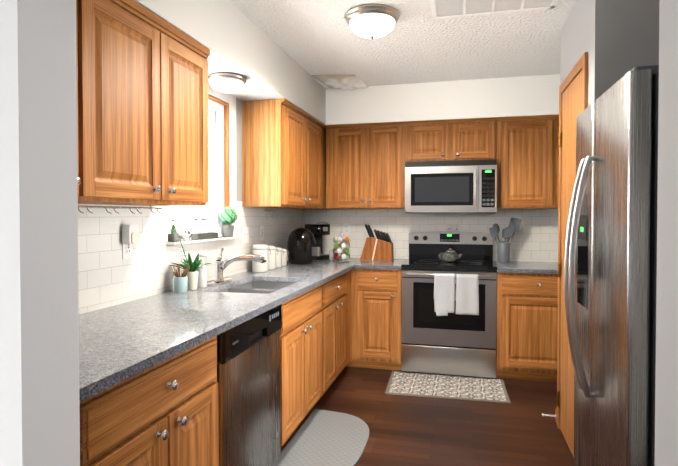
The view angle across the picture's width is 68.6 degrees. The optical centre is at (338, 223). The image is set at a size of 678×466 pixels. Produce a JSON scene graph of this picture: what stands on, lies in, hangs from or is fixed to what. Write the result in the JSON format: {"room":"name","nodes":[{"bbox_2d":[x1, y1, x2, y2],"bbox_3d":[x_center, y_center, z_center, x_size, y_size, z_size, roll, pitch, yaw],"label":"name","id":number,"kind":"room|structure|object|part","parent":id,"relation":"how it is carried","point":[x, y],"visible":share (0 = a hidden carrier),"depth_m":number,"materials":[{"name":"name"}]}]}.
{"room":"kitchen","nodes":[
{"label":"kitchen","id":0,"kind":"room"},
{"bbox_2d":[78,94,302,313],"bbox_3d":[-0.888,0.020,3.295,0.160,2.500,3.966,0,1,14],"label":"wall","id":1,"kind":"structure","parent":0,"point":[108,276],"depth_m":2.57,"materials":[{"name":"tile"}]},
{"bbox_2d":[76,0,103,203],"bbox_3d":[-1.073,-0.472,1.543,0.325,0.792,0.489,0,1,14],"label":"upper cabinet","id":2,"kind":"object","parent":1,"relation":"attached to","point":[87,11],"depth_m":1.71,"materials":[{"name":"brown wood"}]},
{"bbox_2d":[78,205,161,213],"bbox_3d":[-0.948,-0.058,1.770,0.129,0.042,0.960,0,1,14],"label":"hook rack","id":3,"kind":"object","parent":2,"relation":"attached to","point":[115,207],"visible":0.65,"depth_m":1.99,"materials":[{"name":"silver metal"}]},
{"bbox_2d":[122,243,132,258],"bbox_3d":[-1.022,0.109,2.408,0.009,0.118,0.072,0,1,14],"label":"outlet","id":4,"kind":"object","parent":1,"relation":"attached to","point":[127,251],"visible":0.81,"depth_m":2.40,"materials":[{"name":"white plastic"}]},
{"bbox_2d":[122,225,138,244],"bbox_3d":[-0.997,0.051,2.387,0.048,0.094,0.070,0,1,14],"label":"night light","id":5,"kind":"object","parent":4,"relation":"attached to","point":[130,234],"visible":1,"depth_m":2.36,"materials":[{"name":"white plastic"}]},
{"bbox_2d":[100,0,209,205],"bbox_3d":[-0.930,-0.481,2.111,0.325,0.792,0.947,0,1,14],"label":"upper cabinet","id":6,"kind":"object","parent":1,"relation":"attached to","point":[142,105],"depth_m":2.06,"materials":[{"name":"brown wood"}]},
{"bbox_2d":[167,82,235,241],"bbox_3d":[-0.899,-0.410,3.102,0.121,1.007,0.922,0,1,14],"label":"window","id":7,"kind":"structure","parent":1,"relation":"in","point":[218,134],"depth_m":3.41,"materials":[{"name":"white glass"}]},
{"bbox_2d":[166,236,238,244],"bbox_3d":[-0.876,0.101,3.127,0.159,0.015,0.817,0,1,14],"label":"window sill","id":8,"kind":"structure","parent":1,"relation":"attached to","point":[200,240],"depth_m":2.99,"materials":[{"name":"white ceramic"}]},
{"bbox_2d":[168,227,178,241],"bbox_3d":[-0.926,0.058,2.776,0.049,0.081,0.046,0,1,14],"label":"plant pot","id":9,"kind":"object","parent":8,"relation":"on","point":[173,236],"visible":1,"depth_m":2.76,"materials":[{"name":"grey ceramic"}]},
{"bbox_2d":[171,218,176,232],"bbox_3d":[-0.957,0.032,2.872,0.058,0.129,0.058,0,1,14],"label":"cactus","id":10,"kind":"object","parent":8,"relation":"on","point":[173,224],"visible":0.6,"depth_m":2.86,"materials":[{"name":"green plant"}]},
{"bbox_2d":[176,229,191,240],"bbox_3d":[-0.900,0.062,2.895,0.062,0.068,0.141,0,1,14],"label":"cow","id":11,"kind":"object","parent":8,"relation":"on","point":[184,234],"visible":0.92,"depth_m":2.87,"materials":[{"name":"white ceramic"}]},
{"bbox_2d":[191,210,217,239],"bbox_3d":[-0.863,0.002,3.131,0.092,0.180,0.250,0,1,14],"label":"tray","id":12,"kind":"object","parent":8,"relation":"on","point":[197,235],"visible":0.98,"depth_m":3.10,"materials":[{"name":"grey wood"}]},
{"bbox_2d":[216,227,220,236],"bbox_3d":[-0.802,0.056,3.307,0.038,0.067,0.038,0,1,14],"label":"figurine","id":13,"kind":"object","parent":8,"relation":"on","point":[218,231],"visible":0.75,"depth_m":3.30,"materials":[{"name":"white ceramic"}]},
{"bbox_2d":[218,207,236,236],"bbox_3d":[-0.760,-0.016,3.413,0.130,0.207,0.129,0,1,14],"label":"topiary","id":14,"kind":"object","parent":8,"relation":"on","point":[228,216],"visible":1,"depth_m":3.38,"materials":[{"name":"green plant"}]},
{"bbox_2d":[242,227,248,243],"bbox_3d":[-0.694,0.082,3.707,0.015,0.122,0.118,0,1,14],"label":"double light switch","id":15,"kind":"object","parent":1,"relation":"attached to","point":[245,234],"visible":1,"depth_m":3.71,"materials":[{"name":"white plastic"}]},
{"bbox_2d":[260,226,263,239],"bbox_3d":[-0.622,0.073,4.008,0.009,0.118,0.072,0,1,14],"label":"outlet","id":16,"kind":"object","parent":1,"relation":"attached to","point":[261,232],"visible":1,"depth_m":4.00,"materials":[{"name":"white plastic"}]},
{"bbox_2d":[242,98,321,218],"bbox_3d":[-0.435,-0.475,4.093,0.325,0.871,0.979,0,1,14],"label":"upper cabinet","id":17,"kind":"object","parent":1,"relation":"attached to","point":[283,153],"depth_m":3.65,"materials":[{"name":"brown wood"}]},
{"bbox_3d":[-0.528,-0.088,4.216,0.032,0.092,0.517,0,1,14],"label":"hanging hook rail","id":18,"kind":"part","parent":17,"relation":"part of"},
{"bbox_2d":[322,123,325,208],"bbox_3d":[-0.270,-0.533,4.753,0.325,0.778,0.495,0,1,14],"label":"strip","id":19,"kind":"object","parent":1,"relation":"attached to","point":[323,126],"depth_m":4.67,"materials":[{"name":"brown wood"}]},
{"bbox_2d":[0,0,677,465],"bbox_3d":[-0.815,0.057,1.151,4.940,2.500,0.160,0,1,14],"label":"wall","id":20,"kind":"structure","parent":0,"point":[39,367],"depth_m":1.05,"materials":[{"name":"white paint"}]},
{"bbox_2d":[229,0,576,88],"bbox_3d":[-0.182,-1.242,1.066,6.200,0.100,8.086,0,1,14],"label":"ceiling","id":21,"kind":"structure","parent":0,"point":[418,43],"depth_m":3.36,"materials":[{"name":"white paint"}]},
{"bbox_2d":[135,0,325,124],"bbox_3d":[-0.667,-1.061,3.139,0.335,0.332,3.806,0,1,14],"label":"soffit","id":22,"kind":"structure","parent":21,"relation":"attached to","point":[232,37],"depth_m":2.93,"materials":[{"name":"white paint"}]},
{"bbox_2d":[208,72,245,92],"bbox_3d":[-0.683,-0.848,3.035,0.232,0.090,0.232,0,1,14],"label":"light","id":23,"kind":"object","parent":22,"relation":"attached to","point":[225,82],"visible":0.94,"depth_m":2.96,"materials":[{"name":"white glass"}]},
{"bbox_2d":[311,75,368,89],"bbox_3d":[0.028,-1.223,4.361,0.410,0.048,0.540,0,1,14],"label":"ceiling vent","id":24,"kind":"object","parent":21,"relation":"attached to","point":[349,82],"depth_m":4.27,"materials":[{"name":"beige"}]},
{"bbox_2d":[344,4,399,40],"bbox_3d":[0.195,-1.149,2.916,0.326,0.147,0.326,0,1,14],"label":"ceiling light","id":25,"kind":"object","parent":21,"relation":"attached to","point":[371,21],"visible":1,"depth_m":2.82,"materials":[{"name":"white glass"}]},
{"bbox_2d":[326,74,559,124],"bbox_3d":[1.010,-1.085,4.508,2.255,0.332,0.335,0,1,14],"label":"soffit","id":26,"kind":"structure","parent":21,"relation":"attached to","point":[503,97],"depth_m":4.35,"materials":[{"name":"white paint"}]},
{"bbox_2d":[430,0,557,18],"bbox_3d":[0.838,-1.212,2.688,0.672,0.013,0.346,0,1,14],"label":"ceiling vent","id":27,"kind":"object","parent":21,"relation":"in","point":[447,8],"visible":1,"depth_m":2.77,"materials":[{"name":"white"}]},
{"bbox_2d":[280,366,573,465],"bbox_3d":[-0.182,1.358,1.111,6.200,0.100,8.086,0,1,14],"label":"floor","id":28,"kind":"structure","parent":0,"point":[518,430],"depth_m":3.16,"materials":[{"name":"brown wood"}]},
{"bbox_2d":[80,336,218,465],"bbox_3d":[-0.859,0.862,1.656,0.695,0.874,0.768,0,1,14],"label":"base cabinet","id":29,"kind":"object","parent":28,"relation":"on","point":[165,413],"visible":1,"depth_m":1.55,"materials":[{"name":"brown wood"}]},
{"bbox_2d":[217,304,281,465],"bbox_3d":[-0.688,0.851,2.338,0.658,0.872,0.624,0,1,14],"label":"dishwasher","id":30,"kind":"object","parent":28,"relation":"on","point":[248,366],"visible":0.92,"depth_m":2.20,"materials":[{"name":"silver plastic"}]},
{"bbox_2d":[229,281,321,449],"bbox_3d":[-0.512,0.838,3.044,0.695,0.874,0.822,0,1,14],"label":"base cabinet","id":31,"kind":"object","parent":28,"relation":"on","point":[300,362],"visible":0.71,"depth_m":2.90,"materials":[{"name":"brown wood"}]},
{"bbox_2d":[274,409,368,465],"bbox_3d":[-0.063,1.270,2.896,0.436,0.012,0.900,0,1,14],"label":"area rug","id":32,"kind":"object","parent":28,"relation":"on","point":[325,438],"visible":1,"depth_m":2.89,"materials":[{"name":"grey fabric"}]},
{"bbox_2d":[321,271,349,396],"bbox_3d":[-0.302,0.824,3.884,0.695,0.874,0.905,0,1,14],"label":"base cabinet","id":33,"kind":"object","parent":28,"relation":"on","point":[335,309],"visible":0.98,"depth_m":3.68,"materials":[{"name":"brown wood"}]},
{"bbox_2d":[346,269,401,370],"bbox_3d":[0.071,0.812,4.589,1.077,0.874,0.695,0,1,14],"label":"base cabinet","id":34,"kind":"object","parent":28,"relation":"on","point":[375,318],"visible":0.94,"depth_m":4.21,"materials":[{"name":"brown wood"}]},
{"bbox_2d":[79,258,358,401],"bbox_3d":[-0.498,0.474,3.123,0.680,0.215,3.803,0,1,14],"label":"countertop","id":35,"kind":"structure","parent":34,"relation":"on","point":[118,343],"depth_m":2.03,"materials":[{"name":"stone"}]},
{"bbox_2d":[170,238,210,292],"bbox_3d":[-0.830,0.225,2.765,0.205,0.293,0.228,0,1,14],"label":"potted plant","id":36,"kind":"object","parent":35,"relation":"on","point":[186,281],"visible":1,"depth_m":2.74,"materials":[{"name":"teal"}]},
{"bbox_2d":[196,255,208,287],"bbox_3d":[-0.795,0.274,2.899,0.076,0.190,0.062,0,1,14],"label":"soap bottle","id":37,"kind":"object","parent":35,"relation":"on","point":[202,278],"visible":0.77,"depth_m":2.88,"materials":[{"name":"white plastic"}]},
{"bbox_2d":[207,248,266,284],"bbox_3d":[-0.620,0.260,3.066,0.322,0.213,0.256,0,1,14],"label":"faucet","id":38,"kind":"object","parent":35,"relation":"on","point":[220,266],"visible":0.98,"depth_m":3.08,"materials":[{"name":"silver metal"}]},
{"bbox_2d":[219,281,296,293],"bbox_3d":[-0.484,0.492,3.050,0.419,0.181,0.724,0,1,14],"label":"sink","id":39,"kind":"object","parent":35,"relation":"in","point":[260,287],"depth_m":3.35,"materials":[{"name":"silver metal"}]},
{"bbox_2d":[252,244,270,271],"bbox_3d":[-0.584,0.254,3.725,0.133,0.203,0.120,0,1,14],"label":"canister","id":40,"kind":"object","parent":35,"relation":"on","point":[260,249],"visible":0.94,"depth_m":3.68,"materials":[{"name":"white ceramic"}]},
{"bbox_2d":[268,245,277,269],"bbox_3d":[-0.542,0.260,3.892,0.121,0.184,0.108,0,1,14],"label":"canister","id":41,"kind":"object","parent":35,"relation":"on","point":[272,260],"visible":0.46,"depth_m":3.85,"materials":[{"name":"white ceramic"}]},
{"bbox_2d":[276,247,283,267],"bbox_3d":[-0.506,0.270,4.034,0.112,0.160,0.098,0,1,14],"label":"canister","id":42,"kind":"object","parent":35,"relation":"on","point":[279,258],"visible":0.48,"depth_m":4.00,"materials":[{"name":"white ceramic"}]},
{"bbox_2d":[282,249,288,265],"bbox_3d":[-0.474,0.278,4.162,0.104,0.140,0.090,0,1,14],"label":"canister","id":43,"kind":"object","parent":35,"relation":"on","point":[284,259],"visible":0.58,"depth_m":4.13,"materials":[{"name":"white ceramic"}]},
{"bbox_2d":[287,228,320,264],"bbox_3d":[-0.294,0.189,4.322,0.321,0.312,0.256,0,1,14],"label":"air fryer","id":44,"kind":"object","parent":35,"relation":"on","point":[303,248],"visible":1,"depth_m":4.22,"materials":[{"name":"black plastic"}]},
{"bbox_2d":[305,222,329,259],"bbox_3d":[-0.203,0.157,4.755,0.220,0.361,0.180,1,1,42],"label":"coffee maker","id":45,"kind":"object","parent":35,"relation":"on","point":[318,230],"visible":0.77,"depth_m":4.69,"materials":[{"name":"black plastic"}]},
{"bbox_2d":[329,248,336,259],"bbox_3d":[-0.046,0.284,4.672,0.092,0.110,0.092,0,1,14],"label":"jar","id":46,"kind":"object","parent":35,"relation":"on","point":[331,253],"visible":0.56,"depth_m":4.63,"materials":[{"name":"white ceramic"}]},
{"bbox_2d":[333,233,349,261],"bbox_3d":[0.024,0.210,4.542,0.156,0.263,0.156,0,1,14],"label":"carousel","id":47,"kind":"object","parent":35,"relation":"on","point":[338,254],"visible":1,"depth_m":4.50,"materials":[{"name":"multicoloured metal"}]},
{"bbox_2d":[355,258,407,269],"bbox_3d":[0.407,0.358,4.503,0.387,0.032,0.683,0,1,14],"label":"countertop","id":48,"kind":"structure","parent":34,"relation":"on","point":[395,264],"depth_m":4.25,"materials":[{"name":"stone"}]},
{"bbox_2d":[360,224,392,260],"bbox_3d":[0.355,0.170,4.682,0.300,0.337,0.116,0,1,14],"label":"knife block","id":49,"kind":"object","parent":48,"relation":"on","point":[380,247],"visible":1,"depth_m":4.63,"materials":[{"name":"brown wood"}]},
{"bbox_2d":[385,371,510,402],"bbox_3d":[0.833,1.256,3.865,0.908,0.007,0.567,0,1,14],"label":"area rug","id":50,"kind":"object","parent":28,"relation":"on","point":[460,387],"visible":0.92,"depth_m":3.81,"materials":[{"name":"beige fabric"}]},
{"bbox_2d":[401,231,496,377],"bbox_3d":[0.960,0.655,4.341,0.763,1.167,0.718,0,1,14],"label":"range","id":51,"kind":"object","parent":28,"relation":"on","point":[449,317],"visible":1,"depth_m":4.09,"materials":[{"name":"metal"}]},
{"bbox_2d":[434,273,455,315],"bbox_3d":[0.853,0.573,4.022,0.178,0.346,0.052,0,1,14],"label":"towel","id":52,"kind":"object","parent":51,"relation":"hanging from","point":[444,283],"depth_m":4.00,"materials":[{"name":"white fabric"}]},
{"bbox_2d":[439,248,460,261],"bbox_3d":[0.986,0.274,4.401,0.204,0.118,0.146,0,1,14],"label":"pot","id":53,"kind":"object","parent":51,"relation":"on","point":[450,257],"visible":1,"depth_m":4.35,"materials":[{"name":"silver metal"}]},
{"bbox_2d":[456,274,478,314],"bbox_3d":[1.026,0.563,3.979,0.182,0.321,0.052,0,1,14],"label":"towel","id":54,"kind":"object","parent":51,"relation":"hanging from","point":[467,285],"depth_m":3.97,"materials":[{"name":"white fabric"}]},
{"bbox_2d":[496,272,557,381],"bbox_3d":[1.698,0.819,4.182,0.743,0.874,0.695,0,1,14],"label":"base cabinet","id":55,"kind":"object","parent":28,"relation":"on","point":[526,327],"visible":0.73,"depth_m":3.92,"materials":[{"name":"brown wood"}]},
{"bbox_2d":[494,261,557,273],"bbox_3d":[1.700,0.364,4.181,0.743,0.032,0.680,0,1,14],"label":"countertop","id":56,"kind":"structure","parent":55,"relation":"on","point":[513,266],"depth_m":4.01,"materials":[{"name":"stone"}]},
{"bbox_2d":[489,217,521,262],"bbox_3d":[1.481,0.143,4.435,0.274,0.400,0.108,0,1,14],"label":"utensil crock","id":57,"kind":"object","parent":56,"relation":"on","point":[503,252],"visible":1,"depth_m":4.40,"materials":[{"name":"grey metal"}]},
{"bbox_2d":[564,65,658,465],"bbox_3d":[1.345,0.394,1.887,0.873,1.802,0.785,0,1,14],"label":"fridge","id":58,"kind":"object","parent":28,"relation":"on","point":[610,264],"visible":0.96,"depth_m":1.72,"materials":[{"name":"grey metal"}]},
{"bbox_2d":[303,208,557,261],"bbox_3d":[0.966,-0.005,4.793,2.710,2.500,0.160,0,1,14],"label":"wall","id":59,"kind":"structure","parent":0,"point":[535,238],"depth_m":4.71,"materials":[{"name":"tile"}]},
{"bbox_2d":[343,223,349,234],"bbox_3d":[0.077,0.050,4.928,0.072,0.118,0.009,0,1,14],"label":"duplex electrical outlet","id":60,"kind":"object","parent":59,"relation":"attached to","point":[346,228],"visible":1,"depth_m":4.93,"materials":[{"name":"white plastic"}]},
{"bbox_2d":[325,121,404,208],"bbox_3d":[0.269,-0.532,4.692,0.738,0.778,0.355,0,1,14],"label":"upper cabinet","id":61,"kind":"object","parent":59,"relation":"attached to","point":[365,165],"visible":1,"depth_m":4.55,"materials":[{"name":"brown wood"}]},
{"bbox_2d":[405,117,495,161],"bbox_3d":[1.007,-0.738,4.504,0.780,0.360,0.355,0,1,14],"label":"upper cabinet","id":62,"kind":"object","parent":59,"relation":"attached to","point":[453,139],"visible":0.98,"depth_m":4.37,"materials":[{"name":"brown wood"}]},
{"bbox_2d":[405,159,496,212],"bbox_3d":[0.998,-0.324,4.458,0.770,0.452,0.455,0,1,14],"label":"microwave","id":63,"kind":"object","parent":62,"relation":"attached to","point":[457,186],"visible":1,"depth_m":4.28,"materials":[{"name":"silver plastic"}]},
{"bbox_2d":[496,114,558,208],"bbox_3d":[1.746,-0.526,4.337,0.735,0.778,0.328,0,1,14],"label":"upper cabinet","id":64,"kind":"object","parent":59,"relation":"attached to","point":[527,152],"visible":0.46,"depth_m":4.21,"materials":[{"name":"brown wood"}]},
{"bbox_2d":[560,0,659,106],"bbox_3d":[1.695,0.031,2.667,0.805,2.500,0.860,0,1,14],"label":"wall","id":65,"kind":"structure","parent":0,"point":[616,40],"depth_m":2.32,"materials":[{"name":"grey paint"}]},
{"bbox_2d":[557,52,587,457],"bbox_3d":[1.272,0.213,2.804,0.077,2.132,0.675,0,1,14],"label":"pantry door","id":66,"kind":"structure","parent":65,"relation":"in","point":[573,95],"depth_m":2.91,"materials":[{"name":"brown wood"}]},
{"bbox_2d":[542,413,555,417],"bbox_3d":[1.346,1.227,3.187,0.084,0.021,0.022,0,1,14],"label":"door stop","id":67,"kind":"object","parent":66,"relation":"attached to","point":[543,414],"visible":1,"depth_m":3.18,"materials":[{"name":"white plastic"}]}
]}

